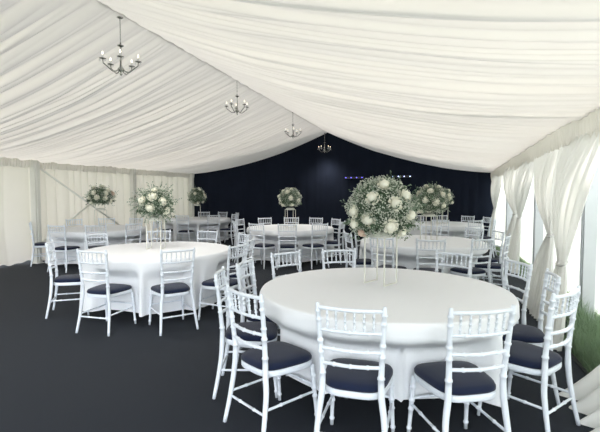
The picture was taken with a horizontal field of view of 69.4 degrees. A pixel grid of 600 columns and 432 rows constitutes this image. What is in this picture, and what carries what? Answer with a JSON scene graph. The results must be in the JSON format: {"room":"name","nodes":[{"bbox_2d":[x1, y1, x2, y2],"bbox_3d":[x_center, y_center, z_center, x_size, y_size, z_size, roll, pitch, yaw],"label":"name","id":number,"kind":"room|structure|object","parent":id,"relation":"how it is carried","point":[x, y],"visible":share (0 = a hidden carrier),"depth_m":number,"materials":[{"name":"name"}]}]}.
{"room":"event hall","nodes":[
{"label":"event hall","id":0,"kind":"room"},
{"bbox_2d":[0,166,31,265],"bbox_3d":[-7.162,0.046,5.411,0.049,2.362,8.450,1,3,17],"label":"wall","id":1,"kind":"structure","parent":0,"point":[15,237],"depth_m":9.11,"materials":[{"name":"fabric"}]},
{"bbox_2d":[28,167,188,259],"bbox_3d":[-4.900,-0.315,12.526,0.128,2.362,6.500,1,3,17],"label":"wall","id":2,"kind":"structure","parent":0,"point":[58,204],"depth_m":11.13,"materials":[{"name":"fabric"}]},
{"bbox_2d":[0,157,189,177],"bbox_3d":[-6.027,-1.119,8.406,0.073,0.299,14.950,1,3,17],"label":"trim","id":3,"kind":"structure","parent":2,"relation":"attached to","point":[4,161],"depth_m":10.72,"materials":[{"name":"white fabric"}]},
{"bbox_2d":[0,0,326,173],"bbox_3d":[-3.765,-1.731,7.669,5.100,1.320,14.950,1,3,17],"label":"ceiling","id":4,"kind":"structure","parent":0,"point":[60,104],"depth_m":6.89,"materials":[{"name":"white fabric"}]},
{"bbox_2d":[96,0,315,125],"bbox_3d":[-1.330,-2.348,6.877,0.021,0.024,14.950,1,3,17],"label":"trim","id":5,"kind":"structure","parent":4,"relation":"attached to","point":[96,0],"depth_m":5.92,"materials":[{"name":"white fabric"}]},
{"bbox_2d":[225,91,248,114],"bbox_3d":[-1.111,-2.100,7.627,0.433,0.640,0.418,-1,3,-11],"label":"chandelier","id":6,"kind":"object","parent":4,"relation":"hanging from","point":[237,96],"visible":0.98,"depth_m":7.61,"materials":[{"name":"silver metal"}]},
{"bbox_2d":[0,237,594,431],"bbox_3d":[-1.697,1.156,6.803,10.250,0.001,16.250,1,3,17],"label":"floor","id":7,"kind":"structure","parent":0,"point":[54,377],"depth_m":3.47,"materials":[{"name":"grey carpet"}]},
{"bbox_2d":[30,160,43,263],"bbox_3d":[-5.705,-0.075,9.360,0.180,2.240,0.180,1,3,17],"label":"post","id":8,"kind":"object","parent":7,"relation":"on","point":[35,164],"visible":0.88,"depth_m":9.31,"materials":[{"name":"fabric"}]},
{"bbox_2d":[40,167,119,224],"bbox_3d":[-5.228,-0.276,10.848,0.044,1.788,3.062,1,3,17],"label":"brace","id":9,"kind":"object","parent":8,"relation":"attached to","point":[41,169],"visible":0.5,"depth_m":10.26,"materials":[{"name":"metal"}]},
{"bbox_2d":[29,221,45,266],"bbox_3d":[-5.478,0.576,9.224,0.493,0.919,0.434,-2,3,-31],"label":"banquet chair","id":10,"kind":"object","parent":7,"relation":"on","point":[39,244],"visible":0.72,"depth_m":9.02,"materials":[{"name":"white paint"}]},
{"bbox_2d":[47,225,79,272],"bbox_3d":[-4.609,0.613,8.489,0.434,0.919,0.493,1,3,12],"label":"banquet chair","id":11,"kind":"object","parent":7,"relation":"on","point":[65,248],"visible":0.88,"depth_m":8.31,"materials":[{"name":"white paint"}]},
{"bbox_2d":[55,246,79,249],"bbox_3d":[-4.603,0.624,8.523,0.399,0.050,0.400,1,3,12],"label":"seat cushion","id":12,"kind":"object","parent":11,"relation":"on","point":[61,247],"depth_m":8.40,"materials":[{"name":"blue fabric"}]},
{"bbox_2d":[45,240,89,318],"bbox_3d":[-2.910,0.767,5.461,0.493,0.919,0.434,-1,3,-19],"label":"banquet chair","id":13,"kind":"object","parent":7,"relation":"on","point":[70,279],"visible":0.83,"depth_m":5.31,"materials":[{"name":"white paint"}]},
{"bbox_2d":[53,274,80,282],"bbox_3d":[-2.878,0.778,5.474,0.400,0.050,0.399,-1,3,-19],"label":"seat cushion","id":14,"kind":"object","parent":13,"relation":"on","point":[70,278],"depth_m":5.32,"materials":[{"name":"blue fabric"}]},
{"bbox_2d":[85,224,106,248],"bbox_3d":[-4.006,0.611,8.538,0.434,0.919,0.493,-1,3,-22],"label":"banquet chair","id":15,"kind":"object","parent":7,"relation":"on","point":[105,225],"visible":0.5,"depth_m":8.32,"materials":[{"name":"white paint"}]},
{"bbox_2d":[84,232,107,248],"bbox_3d":[-2.874,0.719,6.417,0.493,0.919,0.434,2,3,29],"label":"banquet chair","id":16,"kind":"object","parent":7,"relation":"on","point":[103,234],"visible":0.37,"depth_m":6.50,"materials":[{"name":"white paint"}]},
{"bbox_2d":[75,248,136,335],"bbox_3d":[-2.156,0.800,4.820,0.434,0.919,0.493,1,3,15],"label":"banquet chair","id":17,"kind":"object","parent":7,"relation":"on","point":[108,290],"visible":1,"depth_m":4.67,"materials":[{"name":"white paint"}]},
{"bbox_2d":[87,283,131,294],"bbox_3d":[-2.147,0.810,4.854,0.399,0.050,0.400,1,3,15],"label":"seat cushion","id":18,"kind":"object","parent":17,"relation":"on","point":[115,289],"depth_m":4.75,"materials":[{"name":"blue fabric"}]},
{"bbox_2d":[129,169,136,225],"bbox_3d":[-4.761,-0.229,12.383,0.180,2.240,0.180,1,3,17],"label":"post","id":19,"kind":"object","parent":7,"relation":"on","point":[132,176],"visible":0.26,"depth_m":12.31,"materials":[{"name":"fabric"}]},
{"bbox_2d":[125,222,142,243],"bbox_3d":[-3.536,0.592,8.915,0.493,0.919,0.434,2,4,34],"label":"banquet chair","id":20,"kind":"object","parent":7,"relation":"on","point":[126,230],"visible":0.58,"depth_m":8.74,"materials":[{"name":"white paint"}]},
{"bbox_2d":[147,229,170,241],"bbox_3d":[-2.250,0.693,6.912,0.434,0.919,0.493,-1,3,-17],"label":"banquet chair","id":21,"kind":"object","parent":7,"relation":"on","point":[163,231],"visible":0.3,"depth_m":7.11,"materials":[{"name":"white paint"}]},
{"bbox_2d":[148,247,198,335],"bbox_3d":[-1.432,0.797,4.864,0.434,0.919,0.493,-2,4,-34],"label":"banquet chair","id":22,"kind":"object","parent":7,"relation":"on","point":[162,290],"visible":1,"depth_m":4.75,"materials":[{"name":"white paint"}]},
{"bbox_2d":[151,282,189,293],"bbox_3d":[-1.451,0.808,4.892,0.399,0.050,0.400,-2,4,-34],"label":"seat cushion","id":23,"kind":"object","parent":22,"relation":"on","point":[179,287],"depth_m":4.79,"materials":[{"name":"blue fabric"}]},
{"bbox_2d":[175,215,194,241],"bbox_3d":[-3.264,0.419,12.316,0.434,0.919,0.493,0,3,7],"label":"banquet chair","id":24,"kind":"object","parent":7,"relation":"on","point":[188,231],"visible":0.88,"depth_m":12.15,"materials":[{"name":"white paint"}]},
{"bbox_2d":[189,173,193,216],"bbox_3d":[-3.839,-0.379,15.338,0.180,2.240,0.180,1,3,17],"label":"post","id":25,"kind":"object","parent":7,"relation":"on","point":[191,177],"visible":0.4,"depth_m":15.27,"materials":[{"name":"fabric"}]},
{"bbox_2d":[197,230,217,242],"bbox_3d":[-1.578,0.695,6.875,0.434,0.919,0.493,1,3,20],"label":"banquet chair","id":26,"kind":"object","parent":7,"relation":"on","point":[198,231],"visible":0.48,"depth_m":7.06,"materials":[{"name":"white paint"}]},
{"bbox_2d":[202,214,220,243],"bbox_3d":[-2.561,0.410,12.484,0.434,0.919,0.493,-2,3,-34],"label":"banquet chair","id":27,"kind":"object","parent":7,"relation":"on","point":[208,223],"visible":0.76,"depth_m":12.34,"materials":[{"name":"white paint"}]},
{"bbox_2d":[198,242,248,319],"bbox_3d":[-0.909,0.780,5.208,0.493,0.919,0.434,1,3,27],"label":"banquet chair","id":28,"kind":"object","parent":7,"relation":"on","point":[209,284],"visible":0.65,"depth_m":5.11,"materials":[{"name":"white paint"}]},
{"bbox_2d":[202,277,237,286],"bbox_3d":[-0.939,0.791,5.224,0.400,0.050,0.399,1,3,27],"label":"seat cushion","id":29,"kind":"object","parent":28,"relation":"on","point":[233,282],"depth_m":5.11,"materials":[{"name":"blue fabric"}]},
{"bbox_2d":[218,213,237,244],"bbox_3d":[-2.152,0.382,13.036,0.493,0.919,0.434,1,3,17],"label":"banquet chair","id":30,"kind":"object","parent":7,"relation":"on","point":[225,230],"visible":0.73,"depth_m":12.88,"materials":[{"name":"white paint"}]},
{"bbox_2d":[212,237,255,311],"bbox_3d":[-0.865,0.752,5.765,0.493,0.919,0.434,1,3,14],"label":"banquet chair","id":31,"kind":"object","parent":7,"relation":"on","point":[252,242],"visible":0.46,"depth_m":5.69,"materials":[{"name":"white paint"}]},
{"bbox_2d":[220,270,248,277],"bbox_3d":[-0.898,0.763,5.774,0.400,0.050,0.399,1,3,14],"label":"seat cushion","id":32,"kind":"object","parent":31,"relation":"on","point":[230,271],"depth_m":5.68,"materials":[{"name":"blue fabric"}]},
{"bbox_2d":[221,232,250,295],"bbox_3d":[-1.024,0.719,6.415,0.493,0.919,0.434,-2,3,-30],"label":"banquet chair","id":33,"kind":"object","parent":7,"relation":"on","point":[246,237],"visible":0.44,"depth_m":6.49,"materials":[{"name":"white paint"}]},
{"bbox_2d":[232,220,255,262],"bbox_3d":[-1.246,0.559,9.561,0.493,0.919,0.434,-1,3,-15],"label":"banquet chair","id":34,"kind":"object","parent":7,"relation":"on","point":[233,222],"visible":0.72,"depth_m":9.40,"materials":[{"name":"white paint"}]},
{"bbox_2d":[212,266,277,398],"bbox_3d":[-0.409,0.874,3.363,0.493,0.919,0.434,0,3,-1],"label":"banquet chair","id":35,"kind":"object","parent":7,"relation":"on","point":[272,329],"visible":0.8,"depth_m":3.21,"materials":[{"name":"white paint"}]},
{"bbox_2d":[225,321,277,340],"bbox_3d":[-0.375,0.886,3.365,0.400,0.050,0.399,0,3,-1],"label":"seat cushion","id":36,"kind":"object","parent":35,"relation":"on","point":[272,329],"depth_m":3.28,"materials":[{"name":"blue fabric"}]},
{"bbox_2d":[235,257,287,375],"bbox_3d":[-0.286,0.851,3.808,0.493,0.919,0.434,1,3,14],"label":"banquet chair","id":37,"kind":"object","parent":7,"relation":"on","point":[238,268],"visible":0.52,"depth_m":3.77,"materials":[{"name":"white paint"}]},
{"bbox_2d":[246,308,274,322],"bbox_3d":[-0.252,0.864,3.800,0.400,0.050,0.399,1,3,14],"label":"seat cushion","id":38,"kind":"object","parent":37,"relation":"on","point":[249,319],"depth_m":3.68,"materials":[{"name":"blue fabric"}]},
{"bbox_2d":[247,223,276,268],"bbox_3d":[-0.775,0.591,8.923,0.434,0.919,0.493,2,3,31],"label":"banquet chair","id":39,"kind":"object","parent":7,"relation":"on","point":[263,245],"visible":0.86,"depth_m":8.78,"materials":[{"name":"white paint"}]},
{"bbox_2d":[254,243,274,247],"bbox_3d":[-0.757,0.602,8.953,0.399,0.050,0.400,2,3,31],"label":"seat cushion","id":40,"kind":"object","parent":39,"relation":"on","point":[261,245],"depth_m":8.82,"materials":[{"name":"blue fabric"}]},
{"bbox_2d":[223,284,317,431],"bbox_3d":[-0.190,0.900,2.833,0.493,0.919,0.434,-3,4,-42],"label":"banquet chair","id":41,"kind":"object","parent":7,"relation":"on","point":[276,359],"visible":0.99,"depth_m":2.74,"materials":[{"name":"white paint"}]},
{"bbox_2d":[241,341,311,370],"bbox_3d":[-0.165,0.911,2.857,0.400,0.050,0.399,-3,4,-42],"label":"seat cushion","id":42,"kind":"object","parent":41,"relation":"on","point":[283,356],"depth_m":2.77,"materials":[{"name":"blue fabric"}]},
{"bbox_2d":[270,250,301,278],"bbox_3d":[-0.013,0.826,4.302,0.434,0.919,0.493,-2,4,-39],"label":"banquet chair","id":43,"kind":"object","parent":7,"relation":"on","point":[298,252],"visible":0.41,"depth_m":4.44,"materials":[{"name":"white paint"}]},
{"bbox_2d":[276,224,297,269],"bbox_3d":[-0.245,0.599,8.762,0.434,0.919,0.493,0,3,1],"label":"banquet chair","id":44,"kind":"object","parent":7,"relation":"on","point":[281,246],"visible":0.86,"depth_m":8.57,"materials":[{"name":"white paint"}]},
{"bbox_2d":[301,223,329,268],"bbox_3d":[0.302,0.592,8.907,0.434,0.919,0.493,-2,3,-29],"label":"banquet chair","id":45,"kind":"object","parent":7,"relation":"on","point":[313,246],"visible":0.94,"depth_m":8.78,"materials":[{"name":"white paint"}]},
{"bbox_2d":[302,243,323,247],"bbox_3d":[0.285,0.603,8.937,0.399,0.050,0.400,-2,3,-29],"label":"seat cushion","id":46,"kind":"object","parent":45,"relation":"on","point":[313,245],"depth_m":8.80,"materials":[{"name":"blue fabric"}]},
{"bbox_2d":[320,221,344,263],"bbox_3d":[0.732,0.563,9.481,0.493,0.919,0.434,1,3,20],"label":"banquet chair","id":47,"kind":"object","parent":7,"relation":"on","point":[338,243],"visible":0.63,"depth_m":9.32,"materials":[{"name":"white paint"}]},
{"bbox_2d":[321,248,355,268],"bbox_3d":[0.459,0.817,4.480,0.434,0.919,0.493,-1,3,-11],"label":"banquet chair","id":48,"kind":"object","parent":7,"relation":"on","point":[354,249],"visible":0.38,"depth_m":4.68,"materials":[{"name":"white paint"}]},
{"bbox_2d":[314,301,394,431],"bbox_3d":[0.328,0.916,2.522,0.434,0.919,0.493,1,3,17],"label":"banquet chair","id":49,"kind":"object","parent":7,"relation":"on","point":[359,379],"visible":1,"depth_m":2.37,"materials":[{"name":"white paint"}]},
{"bbox_2d":[325,358,392,392],"bbox_3d":[0.338,0.927,2.555,0.399,0.050,0.400,1,3,17],"label":"seat cushion","id":50,"kind":"object","parent":49,"relation":"on","point":[337,379],"depth_m":2.44,"materials":[{"name":"blue fabric"}]},
{"bbox_2d":[344,231,370,267],"bbox_3d":[0.948,0.700,6.790,0.493,0.919,0.434,-1,3,-10],"label":"banquet chair","id":51,"kind":"object","parent":7,"relation":"on","point":[359,262],"visible":0.54,"depth_m":6.65,"materials":[{"name":"white paint"}]},
{"bbox_2d":[350,259,370,264],"bbox_3d":[0.981,0.711,6.797,0.400,0.050,0.399,-1,3,-10],"label":"seat cushion","id":52,"kind":"object","parent":51,"relation":"on","point":[358,261],"depth_m":6.65,"materials":[{"name":"blue fabric"}]},
{"bbox_2d":[369,237,406,268],"bbox_3d":[1.261,0.732,6.157,0.434,0.919,0.493,2,4,40],"label":"banquet chair","id":53,"kind":"object","parent":7,"relation":"on","point":[389,239],"visible":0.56,"depth_m":6.01,"materials":[{"name":"white paint"}]},
{"bbox_2d":[375,264,406,268],"bbox_3d":[1.283,0.742,6.184,0.399,0.050,0.400,2,4,40],"label":"seat cushion","id":54,"kind":"object","parent":53,"relation":"on","point":[381,266],"depth_m":6.16,"materials":[{"name":"blue fabric"}]},
{"bbox_2d":[413,238,445,272],"bbox_3d":[1.758,0.744,5.913,0.434,0.919,0.493,1,3,11],"label":"banquet chair","id":55,"kind":"object","parent":7,"relation":"on","point":[441,270],"visible":0.59,"depth_m":5.70,"materials":[{"name":"white paint"}]},
{"bbox_2d":[413,267,440,272],"bbox_3d":[1.764,0.754,5.947,0.399,0.050,0.400,1,3,11],"label":"seat cushion","id":56,"kind":"object","parent":55,"relation":"on","point":[424,269],"depth_m":5.92,"materials":[{"name":"blue fabric"}]},
{"bbox_2d":[435,250,472,277],"bbox_3d":[1.422,0.827,4.282,0.434,0.919,0.493,3,4,43],"label":"banquet chair","id":57,"kind":"object","parent":7,"relation":"on","point":[470,255],"visible":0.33,"depth_m":4.41,"materials":[{"name":"white paint"}]},
{"bbox_2d":[406,304,515,431],"bbox_3d":[0.913,0.918,2.487,0.434,0.919,0.493,-1,3,-11],"label":"banquet chair","id":58,"kind":"object","parent":7,"relation":"on","point":[464,382],"visible":1,"depth_m":2.34,"materials":[{"name":"white paint"}]},
{"bbox_2d":[414,361,495,395],"bbox_3d":[0.906,0.928,2.521,0.399,0.050,0.400,-1,3,-11],"label":"seat cushion","id":59,"kind":"object","parent":58,"relation":"on","point":[432,375],"depth_m":2.43,"materials":[{"name":"blue fabric"}]},
{"bbox_2d":[449,237,493,282],"bbox_3d":[2.364,0.740,6.001,0.434,0.919,0.493,-1,3,-22],"label":"banquet chair","id":60,"kind":"object","parent":7,"relation":"on","point":[475,272],"visible":0.62,"depth_m":5.86,"materials":[{"name":"white paint"}]},
{"bbox_2d":[450,266,485,273],"bbox_3d":[2.350,0.750,6.033,0.399,0.050,0.400,-1,3,-22],"label":"seat cushion","id":61,"kind":"object","parent":60,"relation":"on","point":[455,270],"depth_m":5.93,"materials":[{"name":"blue fabric"}]},
{"bbox_2d":[464,227,484,280],"bbox_3d":[2.888,0.662,7.530,0.493,0.919,0.434,-2,3,-31],"label":"banquet chair","id":62,"kind":"object","parent":7,"relation":"on","point":[466,228],"visible":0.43,"depth_m":7.60,"materials":[{"name":"white paint"}]},
{"bbox_2d":[477,229,504,282],"bbox_3d":[2.999,0.688,7.016,0.493,0.919,0.434,0,3,-2],"label":"banquet chair","id":63,"kind":"object","parent":7,"relation":"on","point":[502,234],"visible":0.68,"depth_m":6.87,"materials":[{"name":"white paint"}]},
{"bbox_2d":[477,257,497,261],"bbox_3d":[2.965,0.700,7.015,0.400,0.050,0.399,0,3,-2],"label":"seat cushion","id":64,"kind":"object","parent":63,"relation":"on","point":[484,259],"depth_m":6.86,"materials":[{"name":"blue fabric"}]},
{"bbox_2d":[474,233,510,290],"bbox_3d":[2.840,0.718,6.422,0.493,0.919,0.434,2,3,32],"label":"banquet chair","id":65,"kind":"object","parent":7,"relation":"on","point":[495,267],"visible":0.72,"depth_m":6.25,"materials":[{"name":"white paint"}]},
{"bbox_2d":[475,263,500,268],"bbox_3d":[2.811,0.729,6.440,0.400,0.050,0.399,2,3,32],"label":"seat cushion","id":66,"kind":"object","parent":65,"relation":"on","point":[493,265],"depth_m":6.31,"materials":[{"name":"blue fabric"}]},
{"bbox_2d":[502,257,532,324],"bbox_3d":[1.720,0.850,3.825,0.493,0.919,0.434,0,3,-4],"label":"banquet chair","id":67,"kind":"object","parent":7,"relation":"on","point":[528,275],"visible":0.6,"depth_m":3.74,"materials":[{"name":"white paint"}]},
{"bbox_2d":[477,285,580,431],"bbox_3d":[1.510,0.900,2.850,0.434,0.919,0.493,-2,4,-37],"label":"banquet chair","id":68,"kind":"object","parent":7,"relation":"on","point":[527,358],"visible":0.8,"depth_m":2.72,"materials":[{"name":"white paint"}]},
{"bbox_2d":[503,340,561,369],"bbox_3d":[1.489,0.910,2.878,0.399,0.050,0.400,-2,4,-37],"label":"seat cushion","id":69,"kind":"object","parent":68,"relation":"on","point":[523,355],"depth_m":2.76,"materials":[{"name":"blue fabric"}]},
{"bbox_2d":[502,268,560,404],"bbox_3d":[1.689,0.876,3.322,0.493,0.919,0.434,1,3,18],"label":"banquet chair","id":70,"kind":"object","parent":7,"relation":"on","point":[533,335],"visible":0.53,"depth_m":3.21,"materials":[{"name":"white paint"}]},
{"bbox_2d":[502,324,544,342],"bbox_3d":[1.657,0.887,3.333,0.400,0.050,0.399,1,3,18],"label":"seat cushion","id":71,"kind":"object","parent":70,"relation":"on","point":[525,333],"depth_m":3.21,"materials":[{"name":"blue fabric"}]},
{"bbox_3d":[0.660,0.950,3.483,1.860,0.751,1.860,1,3,17],"label":"round table","id":72,"kind":"object","parent":7,"relation":"on","visible":0},
{"bbox_2d":[260,268,519,406],"bbox_3d":[0.672,0.853,3.508,1.969,0.564,2.032,1,3,17],"label":"tablecloth","id":73,"kind":"object","parent":72,"relation":"on","point":[418,305],"visible":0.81,"depth_m":2.86,"materials":[{"name":"white fabric"}]},
{"bbox_2d":[364,232,397,286],"bbox_3d":[0.675,0.345,3.622,0.200,0.440,0.200,3,4,43],"label":"stand","id":74,"kind":"object","parent":73,"relation":"on","point":[384,237],"visible":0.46,"depth_m":3.61,"materials":[{"name":"metal"}]},
{"bbox_2d":[370,232,392,236],"bbox_3d":[0.675,0.145,3.612,0.200,0.040,0.200,3,4,43],"label":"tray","id":75,"kind":"object","parent":74,"relation":"on","point":[380,233],"depth_m":3.53,"materials":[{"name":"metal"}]},
{"bbox_2d":[340,170,426,240],"bbox_3d":[0.685,-0.086,3.591,0.674,0.588,0.652,-1,3,-19],"label":"flower arrangement","id":76,"kind":"object","parent":74,"relation":"on","point":[384,206],"visible":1,"depth_m":3.43,"materials":[{"name":"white plant"}]},
{"bbox_3d":[-4.400,0.644,9.505,1.860,0.751,1.860,1,3,17],"label":"round table","id":77,"kind":"object","parent":7,"relation":"on","visible":0},
{"bbox_2d":[45,225,145,264],"bbox_3d":[-4.426,0.608,9.511,2.018,0.684,1.965,1,3,17],"label":"tablecloth","id":78,"kind":"object","parent":77,"relation":"on","point":[74,235],"visible":0.52,"depth_m":8.78,"materials":[{"name":"white fabric"}]},
{"bbox_2d":[94,208,106,227],"bbox_3d":[-4.400,0.043,9.565,0.200,0.440,0.200,0,3,-6],"label":"stand","id":79,"kind":"object","parent":78,"relation":"on","point":[97,209],"visible":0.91,"depth_m":9.47,"materials":[{"name":"metal"}]},
{"bbox_2d":[84,183,118,207],"bbox_3d":[-4.415,-0.452,9.559,0.697,0.544,0.698,1,3,22],"label":"flower arrangement","id":80,"kind":"object","parent":79,"relation":"on","point":[99,195],"visible":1,"depth_m":9.39,"materials":[{"name":"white plant"}]},
{"bbox_3d":[-1.930,0.827,5.900,1.860,0.751,1.860,1,3,17],"label":"round table","id":81,"kind":"object","parent":7,"relation":"on","visible":0},
{"bbox_2d":[76,241,230,316],"bbox_3d":[-1.951,0.771,5.904,2.012,0.644,1.975,1,3,17],"label":"tablecloth","id":82,"kind":"object","parent":81,"relation":"on","point":[138,267],"visible":0.69,"depth_m":5.11,"materials":[{"name":"white fabric"}]},
{"bbox_2d":[146,216,165,249],"bbox_3d":[-1.970,0.228,5.919,0.200,0.440,0.200,0,3,0],"label":"stand","id":83,"kind":"object","parent":82,"relation":"on","point":[151,219],"visible":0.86,"depth_m":5.83,"materials":[{"name":"metal"}]},
{"bbox_2d":[129,181,181,223],"bbox_3d":[-1.972,-0.182,5.910,0.684,0.588,0.671,-1,3,-10],"label":"flower arrangement","id":84,"kind":"object","parent":83,"relation":"on","point":[155,202],"visible":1,"depth_m":5.76,"materials":[{"name":"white plant"}]},
{"bbox_3d":[-0.220,0.627,9.834,1.860,0.751,1.860,1,3,17],"label":"round table","id":85,"kind":"object","parent":7,"relation":"on","visible":0},
{"bbox_2d":[246,224,334,262],"bbox_3d":[-0.221,0.592,9.833,1.961,0.684,1.969,1,3,17],"label":"tablecloth","id":86,"kind":"object","parent":85,"relation":"on","point":[304,231],"visible":0.57,"depth_m":9.13,"materials":[{"name":"white fabric"}]},
{"bbox_2d":[285,208,295,226],"bbox_3d":[-0.220,0.030,9.804,0.200,0.440,0.200,-1,3,-17],"label":"stand","id":87,"kind":"object","parent":86,"relation":"on","point":[287,209],"visible":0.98,"depth_m":9.72,"materials":[{"name":"metal"}]},
{"bbox_2d":[277,188,302,206],"bbox_3d":[-0.219,-0.415,9.790,0.587,0.470,0.597,-1,3,-22],"label":"flower arrangement","id":88,"kind":"object","parent":87,"relation":"on","point":[291,197],"visible":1,"depth_m":9.64,"materials":[{"name":"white plant"}]},
{"bbox_3d":[1.960,0.772,6.978,1.860,0.751,1.860,1,3,17],"label":"round table","id":89,"kind":"object","parent":7,"relation":"on","visible":0},
{"bbox_2d":[358,235,487,278],"bbox_3d":[1.936,0.727,6.983,2.017,0.664,1.965,1,3,17],"label":"tablecloth","id":90,"kind":"object","parent":89,"relation":"on","point":[406,252],"visible":0.49,"depth_m":6.29,"materials":[{"name":"white fabric"}]},
{"bbox_2d":[420,213,437,239],"bbox_3d":[2.070,0.175,6.968,0.200,0.440,0.200,-1,3,-11],"label":"stand","id":91,"kind":"object","parent":90,"relation":"on","point":[431,215],"visible":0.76,"depth_m":6.89,"materials":[{"name":"metal"}]},
{"bbox_2d":[414,181,451,217],"bbox_3d":[2.100,-0.258,6.937,0.644,0.606,0.607,-2,3,-30],"label":"flower arrangement","id":92,"kind":"object","parent":91,"relation":"on","point":[436,199],"visible":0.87,"depth_m":6.80,"materials":[{"name":"green plant"}]},
{"bbox_3d":[3.620,0.566,11.043,1.860,0.751,1.860,1,3,17],"label":"round table","id":93,"kind":"object","parent":7,"relation":"on","visible":0},
{"bbox_2d":[406,221,483,238],"bbox_3d":[3.594,0.530,11.050,2.018,0.684,1.968,1,3,17],"label":"tablecloth","id":94,"kind":"object","parent":93,"relation":"on","point":[456,229],"visible":0.37,"depth_m":10.30,"materials":[{"name":"white fabric"}]},
{"bbox_3d":[-3.130,0.449,13.340,1.860,0.751,1.860,1,3,17],"label":"round table","id":95,"kind":"object","parent":7,"relation":"on","visible":0},
{"bbox_2d":[164,217,230,242],"bbox_3d":[-3.158,0.414,13.337,2.018,0.684,1.980,1,3,17],"label":"tablecloth","id":96,"kind":"object","parent":95,"relation":"on","point":[195,223],"visible":0.64,"depth_m":12.61,"materials":[{"name":"white fabric"}]},
{"bbox_3d":[-3.160,-0.148,13.310,0.200,0.440,0.200,-1,3,-11],"label":"stand","id":97,"kind":"object","parent":96,"relation":"on","visible":0},
{"bbox_2d":[187,186,206,204],"bbox_3d":[-3.143,-0.637,13.273,0.626,0.588,0.652,-3,4,-42],"label":"flower arrangement","id":98,"kind":"object","parent":97,"relation":"on","point":[196,196],"visible":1,"depth_m":13.16,"materials":[{"name":"green plant"}]},
{"bbox_2d":[194,132,492,241],"bbox_3d":[0.828,-1.091,14.092,10.270,3.750,0.030,1,3,17],"label":"wall","id":99,"kind":"structure","parent":0,"point":[251,190],"depth_m":14.13,"materials":[{"name":"fabric"}]},
{"bbox_2d":[97,0,599,172],"bbox_3d":[1.090,-1.616,6.159,5.070,1.397,14.950,1,3,17],"label":"ceiling","id":100,"kind":"structure","parent":0,"point":[465,85],"depth_m":3.79,"materials":[{"name":"white fabric"}]},
{"bbox_2d":[99,16,140,75],"bbox_3d":[-1.984,-1.877,4.810,0.433,0.640,0.418,1,3,17],"label":"chandelier","id":101,"kind":"object","parent":100,"relation":"hanging from","point":[120,69],"visible":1,"depth_m":4.79,"materials":[{"name":"silver metal"}]},
{"bbox_2d":[491,109,599,180],"bbox_3d":[3.348,-0.943,5.488,0.075,0.594,14.950,1,3,17],"label":"trim","id":102,"kind":"structure","parent":100,"relation":"attached to","point":[563,136],"depth_m":5.68,"materials":[{"name":"white fabric"}]},
{"bbox_2d":[486,173,502,247],"bbox_3d":[5.189,-0.169,11.560,0.281,2.156,1.852,1,3,17],"label":"curtain","id":103,"kind":"object","parent":102,"relation":"hanging from","point":[496,183],"visible":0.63,"depth_m":11.51,"materials":[{"name":"white fabric"}]},
{"bbox_2d":[502,166,517,257],"bbox_3d":[4.585,-0.071,9.631,0.294,2.156,2.102,1,3,17],"label":"curtain","id":104,"kind":"object","parent":102,"relation":"hanging from","point":[509,175],"visible":0.62,"depth_m":8.94,"materials":[{"name":"white fabric"}]},
{"bbox_2d":[508,161,533,273],"bbox_3d":[4.082,0.012,8.008,0.260,2.156,1.501,1,3,17],"label":"curtain","id":105,"kind":"object","parent":102,"relation":"hanging from","point":[525,171],"visible":0.95,"depth_m":8.12,"materials":[{"name":"white fabric"}]},
{"bbox_2d":[521,150,559,320],"bbox_3d":[3.354,0.109,6.090,0.499,2.156,2.400,1,3,17],"label":"curtain","id":106,"kind":"object","parent":102,"relation":"hanging from","point":[545,166],"visible":0.83,"depth_m":5.58,"materials":[{"name":"white fabric"}]},
{"bbox_2d":[543,130,599,350],"bbox_3d":[2.918,0.171,4.867,0.553,2.156,1.800,1,3,17],"label":"curtain","id":107,"kind":"object","parent":102,"relation":"hanging from","point":[577,164],"visible":0.84,"depth_m":4.42,"materials":[{"name":"white fabric"}]},
{"bbox_2d":[559,365,599,431],"bbox_3d":[2.294,0.258,3.152,0.748,2.156,2.166,1,3,17],"label":"curtain","id":108,"kind":"object","parent":102,"relation":"hanging from","point":[587,389],"visible":0.94,"depth_m":2.99,"materials":[{"name":"white fabric"}]},
{"bbox_2d":[495,182,505,245],"bbox_3d":[5.791,-0.284,12.479,0.310,2.300,0.030,1,3,17],"label":"window","id":109,"kind":"structure","parent":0,"point":[501,205],"depth_m":12.49,"materials":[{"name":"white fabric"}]},
{"bbox_2d":[516,165,599,313],"bbox_3d":[3.748,-0.025,5.410,0.001,2.500,14.950,1,3,17],"label":"wall","id":110,"kind":"structure","parent":0,"point":[526,248],"depth_m":6.55,"materials":[{"name":"white plastic"}]},
{"label":"outside","id":111,"kind":"structure","parent":0,"visible":0},
{"bbox_2d":[27,246,599,372],"bbox_3d":[2.976,1.034,9.612,120.000,0.001,100.000,1,3,17],"label":"ground","id":112,"kind":"structure","parent":111,"point":[526,262],"depth_m":8.24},
{"bbox_2d":[505,199,512,235],"bbox_3d":[5.178,-0.143,10.700,0.180,2.240,0.180,1,3,17],"label":"post","id":113,"kind":"object","parent":112,"relation":"on","point":[509,212],"visible":0.14,"depth_m":10.66,"materials":[{"name":"metal"}]},
{"bbox_2d":[532,194,542,263],"bbox_3d":[4.240,0.009,7.697,0.180,2.240,0.180,1,3,17],"label":"post","id":114,"kind":"object","parent":112,"relation":"on","point":[537,220],"visible":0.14,"depth_m":7.66,"materials":[{"name":"metal"}]},
{"bbox_2d":[493,247,599,371],"bbox_3d":[3.703,0.994,6.843,0.980,0.361,10.972,1,3,17],"label":"grass","id":115,"kind":"structure","parent":112,"relation":"on","point":[585,345],"depth_m":4.00,"materials":[{"name":"plant"}]},
{"bbox_2d":[578,161,599,322],"bbox_3d":[3.451,0.138,5.170,0.180,2.240,0.180,1,3,17],"label":"post","id":116,"kind":"object","parent":112,"relation":"on","point":[589,217],"visible":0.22,"depth_m":5.13,"materials":[{"name":"metal"}]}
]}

